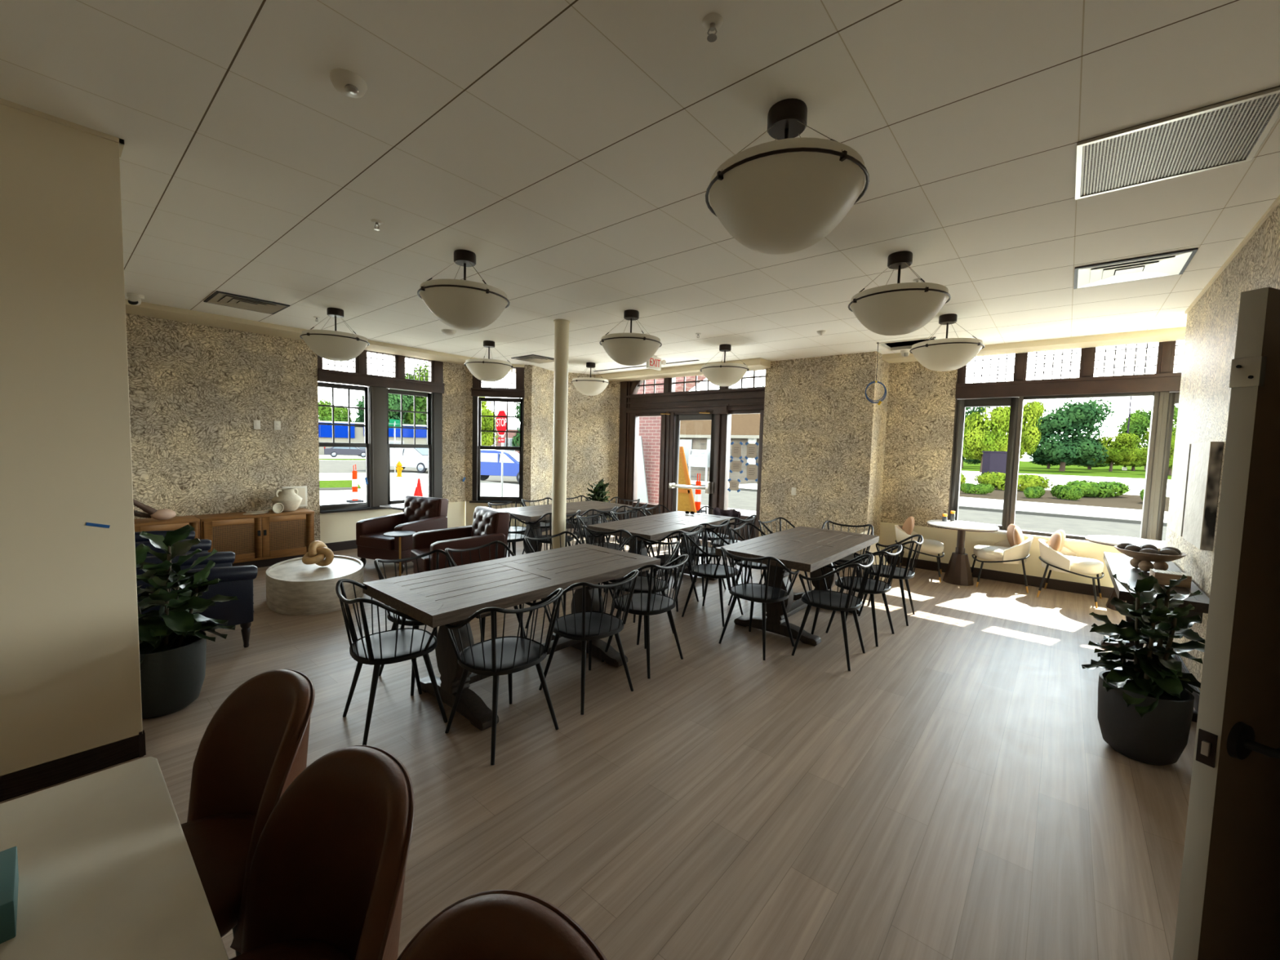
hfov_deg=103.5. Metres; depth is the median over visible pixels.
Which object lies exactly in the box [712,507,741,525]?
jacket
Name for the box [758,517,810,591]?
spindle chair
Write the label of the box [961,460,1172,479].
lawn
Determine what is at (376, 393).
window
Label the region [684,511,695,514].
sunglasses
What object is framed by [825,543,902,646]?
spindle chair
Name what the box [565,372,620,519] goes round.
wall
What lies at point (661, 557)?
spindle chair
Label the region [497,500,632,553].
trestle table
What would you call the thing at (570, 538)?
spindle chair
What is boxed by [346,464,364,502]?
delineator post
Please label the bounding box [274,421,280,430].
wall plate
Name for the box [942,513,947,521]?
sauce bottle
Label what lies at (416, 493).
traffic cone
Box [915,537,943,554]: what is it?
seat cushion
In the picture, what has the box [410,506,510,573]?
tufted armchair
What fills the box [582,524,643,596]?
spindle chair
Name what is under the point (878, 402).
cable coil
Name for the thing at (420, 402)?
tree
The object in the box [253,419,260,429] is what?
wall plate
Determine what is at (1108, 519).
kerb
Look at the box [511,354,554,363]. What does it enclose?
ceiling vent
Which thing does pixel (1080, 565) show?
seat cushion
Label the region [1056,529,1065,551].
cushion
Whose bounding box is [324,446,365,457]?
car
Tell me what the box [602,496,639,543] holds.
spindle chair
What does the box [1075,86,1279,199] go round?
ceiling vent
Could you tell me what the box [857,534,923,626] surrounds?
spindle chair
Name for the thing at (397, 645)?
spindle chair
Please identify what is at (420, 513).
tufted armchair
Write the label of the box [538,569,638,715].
spindle chair
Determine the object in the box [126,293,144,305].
security camera
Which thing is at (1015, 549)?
shell chair
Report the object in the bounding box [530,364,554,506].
wall
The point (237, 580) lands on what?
armchair
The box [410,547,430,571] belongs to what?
seat cushion
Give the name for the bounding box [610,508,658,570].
spindle chair
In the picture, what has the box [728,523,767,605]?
spindle chair
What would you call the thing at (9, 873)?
tissue box
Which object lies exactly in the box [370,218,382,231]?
sprinkler
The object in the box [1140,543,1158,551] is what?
egg
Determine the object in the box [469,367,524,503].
window
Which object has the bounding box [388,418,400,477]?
street sign
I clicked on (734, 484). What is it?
paper
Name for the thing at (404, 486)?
ground
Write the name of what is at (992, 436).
tree
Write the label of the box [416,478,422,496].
traffic cone
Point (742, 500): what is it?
road
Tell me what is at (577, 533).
spindle chair
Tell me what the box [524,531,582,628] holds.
spindle chair
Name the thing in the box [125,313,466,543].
wall
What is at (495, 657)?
spindle chair
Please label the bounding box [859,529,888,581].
shell chair
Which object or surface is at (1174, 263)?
ceiling vent
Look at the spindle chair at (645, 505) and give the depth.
7.01 m
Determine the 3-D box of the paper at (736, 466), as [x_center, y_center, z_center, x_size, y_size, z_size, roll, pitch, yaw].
[1.610,-0.228,8.430,0.268,0.242,0.003,5,5,40]
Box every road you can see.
[319,460,410,473]
[390,466,1166,541]
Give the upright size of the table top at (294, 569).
0.013 m
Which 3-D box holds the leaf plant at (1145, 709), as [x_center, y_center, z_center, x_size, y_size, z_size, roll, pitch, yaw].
[2.770,1.003,2.757,0.528,1.012,0.513,5,5,40]
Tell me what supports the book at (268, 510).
on the book at (263, 512)
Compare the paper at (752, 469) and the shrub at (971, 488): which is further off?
the shrub at (971, 488)
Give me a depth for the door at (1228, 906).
1.29 m
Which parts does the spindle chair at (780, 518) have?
rail, post, leg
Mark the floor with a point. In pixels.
(957, 792)
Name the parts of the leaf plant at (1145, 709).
stem, stem, pot, stem, stem, stem, stem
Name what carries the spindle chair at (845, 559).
on the floor
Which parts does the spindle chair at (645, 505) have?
rail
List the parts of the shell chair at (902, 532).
leg, frame rail, leg, leg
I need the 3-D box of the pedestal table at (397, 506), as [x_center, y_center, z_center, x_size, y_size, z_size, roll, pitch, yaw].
[-3.470,0.704,7.493,0.500,0.660,0.500,4,4,29]
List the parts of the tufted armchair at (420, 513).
armrest, armrest, backrest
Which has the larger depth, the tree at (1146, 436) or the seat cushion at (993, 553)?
the tree at (1146, 436)
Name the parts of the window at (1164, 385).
sash, sill, transom frame, frame, sash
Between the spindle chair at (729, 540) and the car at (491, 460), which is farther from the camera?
the car at (491, 460)
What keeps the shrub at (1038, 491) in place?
on the planting bed
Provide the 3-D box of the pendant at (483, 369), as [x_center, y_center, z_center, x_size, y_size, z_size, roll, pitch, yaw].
[-2.047,-1.605,6.844,0.634,0.535,0.634,0,4,-15]
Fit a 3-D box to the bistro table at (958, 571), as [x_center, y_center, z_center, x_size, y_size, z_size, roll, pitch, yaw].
[4.055,0.930,6.399,0.770,0.745,0.770,3,4,23]
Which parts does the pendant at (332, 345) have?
lamp shade, stem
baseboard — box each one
[0,729,146,801]
[324,522,586,551]
[836,554,1113,598]
[1173,648,1199,712]
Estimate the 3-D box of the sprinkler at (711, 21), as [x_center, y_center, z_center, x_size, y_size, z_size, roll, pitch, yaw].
[0.232,-1.442,1.619,0.068,0.050,0.068,2,4,11]
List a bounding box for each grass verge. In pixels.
[319,458,365,460]
[319,480,360,488]
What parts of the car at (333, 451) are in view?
glass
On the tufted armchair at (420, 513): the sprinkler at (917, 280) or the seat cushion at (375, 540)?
the seat cushion at (375, 540)
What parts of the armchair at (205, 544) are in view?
armrest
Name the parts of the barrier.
panel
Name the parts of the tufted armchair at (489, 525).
armrest, armrest, backrest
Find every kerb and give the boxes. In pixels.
[319,487,351,490]
[690,484,1167,526]
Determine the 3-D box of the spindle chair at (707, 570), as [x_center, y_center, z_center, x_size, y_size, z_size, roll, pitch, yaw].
[0.696,0.910,4.884,0.497,0.815,0.553,4,5,34]
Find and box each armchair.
[134,530,211,556]
[136,551,257,647]
[355,495,448,573]
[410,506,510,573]
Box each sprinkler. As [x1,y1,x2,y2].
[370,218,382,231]
[702,13,723,42]
[912,278,920,282]
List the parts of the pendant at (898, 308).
stem, lamp shade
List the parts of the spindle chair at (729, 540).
seat, rail, post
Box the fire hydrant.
[395,461,403,476]
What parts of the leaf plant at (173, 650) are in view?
stem, stem, stem, pot, stem, stem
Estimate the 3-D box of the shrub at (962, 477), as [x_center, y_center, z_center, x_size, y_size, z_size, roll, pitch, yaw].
[19.379,-0.018,31.447,1.128,1.201,2.917,2,4,4]
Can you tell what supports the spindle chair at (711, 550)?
on the floor
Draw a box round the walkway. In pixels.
[738,483,1168,522]
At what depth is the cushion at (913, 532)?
6.88 m
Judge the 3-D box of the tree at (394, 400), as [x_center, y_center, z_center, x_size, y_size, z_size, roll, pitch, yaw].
[-40.709,-10.178,81.200,9.035,11.640,9.973,1,4,-7]
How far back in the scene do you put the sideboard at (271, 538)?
6.22 m
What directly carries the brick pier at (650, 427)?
on the ground at (404, 486)
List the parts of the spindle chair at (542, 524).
rail, seat, leg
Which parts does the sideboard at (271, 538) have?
door, cane panel, door, cane panel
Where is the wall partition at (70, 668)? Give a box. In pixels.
[0,104,142,800]
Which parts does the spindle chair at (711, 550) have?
seat, leg, post, rail, leg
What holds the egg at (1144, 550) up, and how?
in the footed bowl at (1142, 561)
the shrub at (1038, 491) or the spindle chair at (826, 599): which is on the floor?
the spindle chair at (826, 599)
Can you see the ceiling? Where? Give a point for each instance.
(575, 148)
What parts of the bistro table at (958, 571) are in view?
post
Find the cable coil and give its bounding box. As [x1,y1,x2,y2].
[865,343,886,404]
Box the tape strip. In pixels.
[85,522,110,528]
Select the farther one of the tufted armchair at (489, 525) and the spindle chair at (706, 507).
the spindle chair at (706, 507)
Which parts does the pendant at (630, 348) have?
lamp shade, stem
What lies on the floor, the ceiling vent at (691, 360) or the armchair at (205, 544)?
the armchair at (205, 544)
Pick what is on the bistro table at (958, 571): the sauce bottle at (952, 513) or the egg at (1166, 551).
the sauce bottle at (952, 513)
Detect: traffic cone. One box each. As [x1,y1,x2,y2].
[413,486,420,496]
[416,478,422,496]
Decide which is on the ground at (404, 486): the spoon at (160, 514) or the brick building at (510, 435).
the brick building at (510, 435)
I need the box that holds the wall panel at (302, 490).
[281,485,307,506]
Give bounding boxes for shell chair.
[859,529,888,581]
[894,515,944,582]
[971,524,1033,593]
[1036,529,1104,608]
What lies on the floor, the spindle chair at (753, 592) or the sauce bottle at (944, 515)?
the spindle chair at (753, 592)
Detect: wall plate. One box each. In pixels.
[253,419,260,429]
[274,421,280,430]
[791,487,795,495]
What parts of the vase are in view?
handle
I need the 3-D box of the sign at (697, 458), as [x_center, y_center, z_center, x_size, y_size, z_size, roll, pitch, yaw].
[3.527,-0.872,30.729,1.320,2.000,0.146,5,5,40]
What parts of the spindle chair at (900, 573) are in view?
leg, leg, seat, rail, leg, post, leg, post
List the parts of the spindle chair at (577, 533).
seat, rail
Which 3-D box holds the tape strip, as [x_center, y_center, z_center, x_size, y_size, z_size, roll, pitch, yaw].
[-2.546,0.213,2.372,0.002,0.035,0.079,5,5,40]
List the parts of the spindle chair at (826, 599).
leg, arm post, leg, arm post, seat, rail, leg, post, leg, post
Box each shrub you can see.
[960,472,965,485]
[960,482,994,494]
[973,471,1053,491]
[1023,485,1045,497]
[1049,484,1083,500]
[1063,480,1130,497]
[1139,488,1166,500]
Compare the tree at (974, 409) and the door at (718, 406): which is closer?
the door at (718, 406)
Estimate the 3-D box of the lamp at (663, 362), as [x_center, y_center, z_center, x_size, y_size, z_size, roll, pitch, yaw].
[0.352,-1.792,7.704,0.056,0.084,0.084,5,5,40]
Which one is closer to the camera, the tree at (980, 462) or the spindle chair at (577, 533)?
the spindle chair at (577, 533)
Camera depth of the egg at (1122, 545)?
4.03 m
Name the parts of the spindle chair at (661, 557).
seat, rail, leg, post, leg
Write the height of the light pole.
14.150 m
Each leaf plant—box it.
[135,524,238,718]
[584,479,610,523]
[1081,571,1204,765]
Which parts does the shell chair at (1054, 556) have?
leg, leg, frame rail, leg, leg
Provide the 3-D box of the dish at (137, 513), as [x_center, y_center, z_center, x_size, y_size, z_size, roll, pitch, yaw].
[-5.572,0.297,5.453,0.160,0.271,0.421,5,5,40]
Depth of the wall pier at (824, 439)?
7.30 m
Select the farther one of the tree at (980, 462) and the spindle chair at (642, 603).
the tree at (980, 462)
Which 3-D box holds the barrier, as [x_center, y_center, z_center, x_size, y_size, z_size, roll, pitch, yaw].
[1.116,0.038,15.278,1.580,2.100,0.068,5,5,40]
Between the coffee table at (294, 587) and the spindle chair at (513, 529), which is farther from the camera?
the spindle chair at (513, 529)
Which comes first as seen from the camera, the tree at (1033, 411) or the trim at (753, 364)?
the trim at (753, 364)
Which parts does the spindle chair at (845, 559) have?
rail, seat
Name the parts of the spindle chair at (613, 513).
rail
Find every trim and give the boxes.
[0,97,124,157]
[124,298,554,374]
[595,357,770,382]
[882,326,1186,363]
[1184,195,1279,314]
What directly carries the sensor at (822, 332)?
attached to the ceiling
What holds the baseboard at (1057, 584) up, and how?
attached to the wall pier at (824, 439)
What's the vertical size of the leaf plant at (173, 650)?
1.097 m
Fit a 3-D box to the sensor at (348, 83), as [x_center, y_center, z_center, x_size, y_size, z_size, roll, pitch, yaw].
[-1.111,-1.498,1.927,0.124,0.050,0.124,2,4,6]
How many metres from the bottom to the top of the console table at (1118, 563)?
0.760 m
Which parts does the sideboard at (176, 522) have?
door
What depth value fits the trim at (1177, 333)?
5.76 m
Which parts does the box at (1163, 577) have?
lattice lid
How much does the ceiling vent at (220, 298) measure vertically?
0.013 m
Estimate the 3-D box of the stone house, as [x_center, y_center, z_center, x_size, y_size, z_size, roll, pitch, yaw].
[6.375,-2.645,34.411,9.000,5.200,8.650,5,5,40]
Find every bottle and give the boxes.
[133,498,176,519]
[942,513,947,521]
[950,511,955,520]
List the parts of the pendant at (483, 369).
lamp shade, stem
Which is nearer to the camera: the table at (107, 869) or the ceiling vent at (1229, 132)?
the table at (107, 869)
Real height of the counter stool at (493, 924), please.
1.039 m
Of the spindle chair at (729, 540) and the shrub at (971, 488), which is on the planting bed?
the shrub at (971, 488)
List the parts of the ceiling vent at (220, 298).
plate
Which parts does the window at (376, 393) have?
sash, sash, sill, transom frame, sash, sash, frame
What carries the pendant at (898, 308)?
hanging from the ceiling
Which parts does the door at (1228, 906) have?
latch plate, lever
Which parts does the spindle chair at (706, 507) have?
seat, rail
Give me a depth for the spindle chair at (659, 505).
6.91 m
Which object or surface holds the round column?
on the floor
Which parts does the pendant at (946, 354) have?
stem, lamp shade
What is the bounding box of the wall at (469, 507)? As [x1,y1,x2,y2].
[465,364,532,527]
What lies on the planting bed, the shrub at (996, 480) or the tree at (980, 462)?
the shrub at (996, 480)
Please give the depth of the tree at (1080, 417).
72.56 m
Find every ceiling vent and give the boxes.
[203,290,289,314]
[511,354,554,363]
[593,360,699,371]
[1073,248,1198,288]
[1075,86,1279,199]
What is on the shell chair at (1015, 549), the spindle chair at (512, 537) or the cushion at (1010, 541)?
the cushion at (1010, 541)
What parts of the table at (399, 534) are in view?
post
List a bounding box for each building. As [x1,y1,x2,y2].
[318,420,426,455]
[494,426,519,453]
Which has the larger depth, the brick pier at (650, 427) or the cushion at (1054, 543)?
the brick pier at (650, 427)
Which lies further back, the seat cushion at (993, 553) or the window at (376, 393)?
the window at (376, 393)
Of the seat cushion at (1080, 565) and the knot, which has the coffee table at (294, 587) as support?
the knot
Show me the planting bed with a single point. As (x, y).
(1124, 501)
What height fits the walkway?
0.300 m
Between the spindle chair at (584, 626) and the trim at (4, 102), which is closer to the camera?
the trim at (4, 102)
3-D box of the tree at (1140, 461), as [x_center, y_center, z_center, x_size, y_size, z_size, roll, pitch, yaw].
[90.080,-4.014,91.421,8.255,4.772,7.970,-1,4,-32]
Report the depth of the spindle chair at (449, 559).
3.97 m
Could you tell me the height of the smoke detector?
0.050 m
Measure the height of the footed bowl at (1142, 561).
0.159 m
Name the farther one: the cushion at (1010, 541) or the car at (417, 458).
the car at (417, 458)
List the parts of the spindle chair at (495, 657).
arm post, leg, post, leg, seat, rail, leg, arm post, leg, post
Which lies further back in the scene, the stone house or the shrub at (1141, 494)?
the stone house
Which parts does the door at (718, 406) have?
sidelight panel, transom frame, sidelight panel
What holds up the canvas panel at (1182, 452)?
attached to the wall at (1211, 323)
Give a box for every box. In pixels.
[0,846,18,943]
[1149,568,1191,587]
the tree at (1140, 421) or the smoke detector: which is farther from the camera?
the tree at (1140, 421)
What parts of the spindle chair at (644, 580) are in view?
leg, post, seat, leg, rail, arm post, leg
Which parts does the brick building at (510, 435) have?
cornice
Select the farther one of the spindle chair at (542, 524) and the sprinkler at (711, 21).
the spindle chair at (542, 524)
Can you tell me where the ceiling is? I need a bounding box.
[0,0,1279,374]
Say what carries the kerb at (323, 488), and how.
on the ground at (404, 486)
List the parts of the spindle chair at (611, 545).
post, rail, seat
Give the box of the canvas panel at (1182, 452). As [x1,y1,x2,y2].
[1167,444,1191,536]
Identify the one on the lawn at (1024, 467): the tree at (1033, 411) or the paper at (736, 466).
the tree at (1033, 411)
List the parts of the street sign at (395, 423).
name blade, name blade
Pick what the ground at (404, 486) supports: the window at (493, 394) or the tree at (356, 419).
the tree at (356, 419)
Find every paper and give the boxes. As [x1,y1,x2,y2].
[727,478,740,492]
[728,458,743,473]
[729,441,742,459]
[744,441,758,460]
[744,462,758,481]
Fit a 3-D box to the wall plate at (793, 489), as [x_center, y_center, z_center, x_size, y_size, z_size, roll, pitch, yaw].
[2.315,0.171,7.603,0.072,0.116,0.011,5,5,40]
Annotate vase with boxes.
[271,488,302,511]
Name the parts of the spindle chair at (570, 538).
post, seat, rail, post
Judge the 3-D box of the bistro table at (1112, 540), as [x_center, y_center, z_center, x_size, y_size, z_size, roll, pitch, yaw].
[5.256,1.026,5.416,0.770,0.745,0.770,3,4,23]
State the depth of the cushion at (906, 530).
6.63 m
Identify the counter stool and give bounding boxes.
[180,669,315,956]
[229,745,414,959]
[396,889,607,959]
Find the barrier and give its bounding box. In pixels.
[677,446,696,512]
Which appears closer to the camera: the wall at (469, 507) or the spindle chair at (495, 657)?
the spindle chair at (495, 657)
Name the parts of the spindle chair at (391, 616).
leg, seat, leg, rail, leg, post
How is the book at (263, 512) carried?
on the sideboard at (271, 538)
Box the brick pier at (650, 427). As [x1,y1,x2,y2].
[636,374,706,504]
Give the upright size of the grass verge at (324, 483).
0.300 m
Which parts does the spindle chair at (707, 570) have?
post, leg, leg, rail, post, seat, arm post, leg, leg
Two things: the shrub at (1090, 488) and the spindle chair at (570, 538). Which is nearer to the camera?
the spindle chair at (570, 538)
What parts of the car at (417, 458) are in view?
glass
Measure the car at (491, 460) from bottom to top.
1.680 m
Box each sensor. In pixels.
[329,68,367,97]
[816,329,826,335]
[900,349,910,356]
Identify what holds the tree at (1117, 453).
on the lawn at (1024, 467)
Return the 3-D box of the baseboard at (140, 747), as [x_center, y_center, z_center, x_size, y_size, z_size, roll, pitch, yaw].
[-3.619,1.375,1.338,0.180,0.127,3.299,5,5,40]
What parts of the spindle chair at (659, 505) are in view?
rail, leg, leg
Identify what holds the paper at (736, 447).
attached to the door at (718, 406)
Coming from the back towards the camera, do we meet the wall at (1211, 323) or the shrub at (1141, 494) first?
the shrub at (1141, 494)
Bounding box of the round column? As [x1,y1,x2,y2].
[551,319,569,549]
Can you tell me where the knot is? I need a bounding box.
[302,540,333,566]
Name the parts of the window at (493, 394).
sill, transom frame, sash, sash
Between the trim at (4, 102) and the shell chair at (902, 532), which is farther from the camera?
the shell chair at (902, 532)
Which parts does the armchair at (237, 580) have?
armrest, armrest, turned leg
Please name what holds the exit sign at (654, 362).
hanging from the ceiling
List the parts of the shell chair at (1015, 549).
leg, leg, frame rail, leg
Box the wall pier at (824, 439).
[758,351,889,559]
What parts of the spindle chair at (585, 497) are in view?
rail, seat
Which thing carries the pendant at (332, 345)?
hanging from the ceiling
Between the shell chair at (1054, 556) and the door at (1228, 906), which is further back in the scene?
the shell chair at (1054, 556)
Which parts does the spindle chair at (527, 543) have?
leg, rail, leg, post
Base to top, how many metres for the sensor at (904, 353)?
0.085 m
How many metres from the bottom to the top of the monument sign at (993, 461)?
2.420 m
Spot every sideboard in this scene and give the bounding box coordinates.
[133,515,199,539]
[193,507,314,568]
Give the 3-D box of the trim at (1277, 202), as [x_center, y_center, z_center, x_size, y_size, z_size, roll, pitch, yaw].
[3.676,-1.460,3.058,0.015,0.025,4.070,5,5,40]
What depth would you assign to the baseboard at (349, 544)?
7.37 m
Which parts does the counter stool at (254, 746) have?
seat, leg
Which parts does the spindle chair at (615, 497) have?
rail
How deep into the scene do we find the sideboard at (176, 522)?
5.59 m
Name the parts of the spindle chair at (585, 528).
post, arm post, rail, post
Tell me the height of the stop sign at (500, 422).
3.150 m
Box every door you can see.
[617,370,765,541]
[1173,287,1279,959]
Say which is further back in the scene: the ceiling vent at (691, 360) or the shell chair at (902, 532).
the ceiling vent at (691, 360)
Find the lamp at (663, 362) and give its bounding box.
[661,360,666,364]
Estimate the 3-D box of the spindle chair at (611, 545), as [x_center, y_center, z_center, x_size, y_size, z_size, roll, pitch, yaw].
[-0.434,0.816,5.868,0.497,0.815,0.553,4,5,38]
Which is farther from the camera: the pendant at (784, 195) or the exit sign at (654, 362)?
the exit sign at (654, 362)
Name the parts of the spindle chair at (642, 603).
leg, arm post, leg, seat, arm post, leg, rail, post, leg, post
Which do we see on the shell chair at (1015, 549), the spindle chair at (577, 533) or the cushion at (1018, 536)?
the cushion at (1018, 536)
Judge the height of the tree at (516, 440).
8.577 m
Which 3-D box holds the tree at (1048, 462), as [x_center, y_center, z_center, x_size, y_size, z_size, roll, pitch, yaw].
[74.471,-4.460,91.453,8.311,4.846,7.529,-1,4,-29]
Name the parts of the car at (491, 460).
glass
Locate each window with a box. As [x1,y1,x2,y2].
[317,350,444,513]
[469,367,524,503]
[947,340,1184,545]
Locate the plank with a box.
[637,435,648,502]
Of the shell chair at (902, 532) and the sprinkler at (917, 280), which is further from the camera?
the shell chair at (902, 532)
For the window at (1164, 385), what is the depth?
5.98 m
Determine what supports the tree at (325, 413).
on the ground at (404, 486)
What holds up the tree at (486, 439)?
on the ground at (404, 486)
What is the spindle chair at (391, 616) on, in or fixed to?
on the floor
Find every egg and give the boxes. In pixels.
[1116,542,1132,549]
[1124,544,1142,551]
[1138,548,1160,554]
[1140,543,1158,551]
[1159,548,1178,555]
[1160,546,1181,555]
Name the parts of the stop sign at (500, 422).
post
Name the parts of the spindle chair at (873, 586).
leg, arm post, leg, arm post, seat, rail, leg, post, leg, post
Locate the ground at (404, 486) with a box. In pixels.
[319,448,1171,515]
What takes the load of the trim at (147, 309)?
attached to the wall at (197, 392)
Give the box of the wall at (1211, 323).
[1164,204,1279,690]
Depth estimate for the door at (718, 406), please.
9.13 m
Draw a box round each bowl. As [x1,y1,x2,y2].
[1114,545,1186,571]
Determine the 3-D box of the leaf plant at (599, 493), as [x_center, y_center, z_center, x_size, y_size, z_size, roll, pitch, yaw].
[-0.745,0.484,9.154,0.562,1.022,0.561,5,5,40]
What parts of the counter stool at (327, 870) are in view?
seat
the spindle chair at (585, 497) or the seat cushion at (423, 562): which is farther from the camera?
the spindle chair at (585, 497)
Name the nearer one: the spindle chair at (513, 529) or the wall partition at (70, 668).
the wall partition at (70, 668)
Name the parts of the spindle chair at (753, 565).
leg, rail, post, leg, seat, leg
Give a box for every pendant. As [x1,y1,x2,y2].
[299,307,369,361]
[417,248,509,329]
[464,340,512,382]
[571,362,609,395]
[599,309,662,365]
[700,343,748,386]
[705,97,869,254]
[848,250,951,335]
[909,313,984,371]
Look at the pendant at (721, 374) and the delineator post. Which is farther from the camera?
the delineator post
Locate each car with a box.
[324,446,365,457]
[390,448,427,472]
[480,449,519,482]
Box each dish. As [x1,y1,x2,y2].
[133,510,151,518]
[271,502,284,513]
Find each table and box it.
[0,756,229,959]
[265,555,364,615]
[362,543,660,730]
[379,502,404,511]
[383,530,416,577]
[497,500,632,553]
[586,511,734,596]
[715,526,879,646]
[926,520,999,586]
[1084,534,1165,610]
[1100,551,1209,722]
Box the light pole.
[1122,396,1131,470]
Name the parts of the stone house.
porch post, porch post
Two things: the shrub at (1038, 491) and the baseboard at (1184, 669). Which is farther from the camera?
the shrub at (1038, 491)
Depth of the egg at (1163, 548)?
3.85 m
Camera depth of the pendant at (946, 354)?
4.83 m
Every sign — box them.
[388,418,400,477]
[495,409,506,496]
[646,355,666,370]
[688,448,708,482]
[981,450,1007,475]
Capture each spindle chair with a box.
[335,578,448,745]
[373,549,457,695]
[444,540,525,641]
[444,587,563,764]
[487,500,525,556]
[503,511,533,557]
[521,497,551,554]
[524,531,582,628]
[528,510,580,551]
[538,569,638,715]
[565,495,589,544]
[568,506,617,545]
[576,511,626,592]
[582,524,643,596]
[601,554,688,678]
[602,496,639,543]
[604,502,647,551]
[609,534,679,648]
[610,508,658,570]
[642,504,675,555]
[643,524,702,612]
[671,519,729,596]
[681,527,743,626]
[697,506,735,566]
[703,514,756,578]
[718,546,799,660]
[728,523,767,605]
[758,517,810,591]
[791,553,874,671]
[821,520,873,594]
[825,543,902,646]
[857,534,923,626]
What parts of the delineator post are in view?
post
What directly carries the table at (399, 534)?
on the floor
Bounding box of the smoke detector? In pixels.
[440,328,456,335]
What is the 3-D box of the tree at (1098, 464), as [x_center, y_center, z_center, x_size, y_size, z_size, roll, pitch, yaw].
[82.890,-4.448,93.227,8.202,5.024,9.421,2,4,4]
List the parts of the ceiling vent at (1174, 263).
plate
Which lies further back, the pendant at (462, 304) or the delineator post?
the delineator post
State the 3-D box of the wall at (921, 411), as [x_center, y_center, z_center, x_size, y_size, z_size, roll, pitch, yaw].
[5.415,-0.128,5.990,4.640,2.980,0.200,5,5,40]
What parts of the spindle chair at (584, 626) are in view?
arm post, leg, leg, post, seat, leg, rail, arm post, leg, post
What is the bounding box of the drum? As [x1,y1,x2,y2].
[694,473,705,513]
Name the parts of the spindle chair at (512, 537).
leg, seat, rail, leg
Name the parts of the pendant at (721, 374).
lamp shade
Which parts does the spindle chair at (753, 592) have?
post, leg, arm post, leg, seat, rail, leg, post, leg, arm post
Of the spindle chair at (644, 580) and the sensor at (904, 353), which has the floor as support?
the spindle chair at (644, 580)
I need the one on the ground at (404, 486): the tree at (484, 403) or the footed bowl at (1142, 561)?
the tree at (484, 403)
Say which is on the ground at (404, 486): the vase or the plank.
the plank
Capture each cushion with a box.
[359,529,394,550]
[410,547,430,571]
[901,517,913,535]
[905,515,914,533]
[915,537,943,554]
[973,544,1008,560]
[1006,524,1016,546]
[1013,525,1024,545]
[1047,531,1061,551]
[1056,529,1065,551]
[1064,555,1103,574]
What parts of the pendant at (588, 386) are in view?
lamp shade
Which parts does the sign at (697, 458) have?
post, sign panel, post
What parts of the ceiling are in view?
opening frame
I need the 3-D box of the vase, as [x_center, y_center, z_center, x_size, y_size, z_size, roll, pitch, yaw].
[-4.604,0.258,6.584,0.336,0.290,0.336,3,4,17]
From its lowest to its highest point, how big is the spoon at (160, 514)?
0.325 m
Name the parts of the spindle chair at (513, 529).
rail, leg, leg, seat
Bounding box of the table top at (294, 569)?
[269,557,360,580]
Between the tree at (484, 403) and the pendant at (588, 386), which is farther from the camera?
the tree at (484, 403)
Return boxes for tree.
[318,397,352,422]
[351,416,363,426]
[353,388,413,426]
[396,360,428,425]
[478,396,497,431]
[480,404,498,445]
[511,402,519,451]
[961,406,991,467]
[962,406,1010,472]
[963,457,981,464]
[1005,400,1044,464]
[1025,397,1115,471]
[1026,450,1073,468]
[1069,445,1115,469]
[1093,432,1141,471]
[1115,404,1178,470]
[1119,444,1147,471]
[1142,427,1176,475]
[1171,423,1176,435]
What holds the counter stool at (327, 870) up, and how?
on the floor
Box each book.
[243,511,268,514]
[245,509,271,512]
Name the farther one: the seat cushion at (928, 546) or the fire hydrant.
the fire hydrant
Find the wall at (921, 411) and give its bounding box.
[879,361,1123,587]
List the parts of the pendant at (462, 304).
lamp shade, stem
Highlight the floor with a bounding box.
[0,528,1196,959]
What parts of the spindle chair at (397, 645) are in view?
post, leg, post, leg, rail, seat, arm post, leg, arm post, leg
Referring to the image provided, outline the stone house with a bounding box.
[679,413,759,484]
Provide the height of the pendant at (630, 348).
0.535 m
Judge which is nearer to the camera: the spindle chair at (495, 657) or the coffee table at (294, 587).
the spindle chair at (495, 657)
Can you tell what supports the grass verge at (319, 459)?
on the ground at (404, 486)
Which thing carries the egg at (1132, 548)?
in the footed bowl at (1142, 561)
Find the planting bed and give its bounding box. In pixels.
[959,485,1169,511]
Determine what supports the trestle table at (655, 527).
on the floor
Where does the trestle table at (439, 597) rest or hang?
on the floor
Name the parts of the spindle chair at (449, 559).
rail, leg, leg, post, leg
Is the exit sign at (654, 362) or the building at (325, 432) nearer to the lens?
the exit sign at (654, 362)

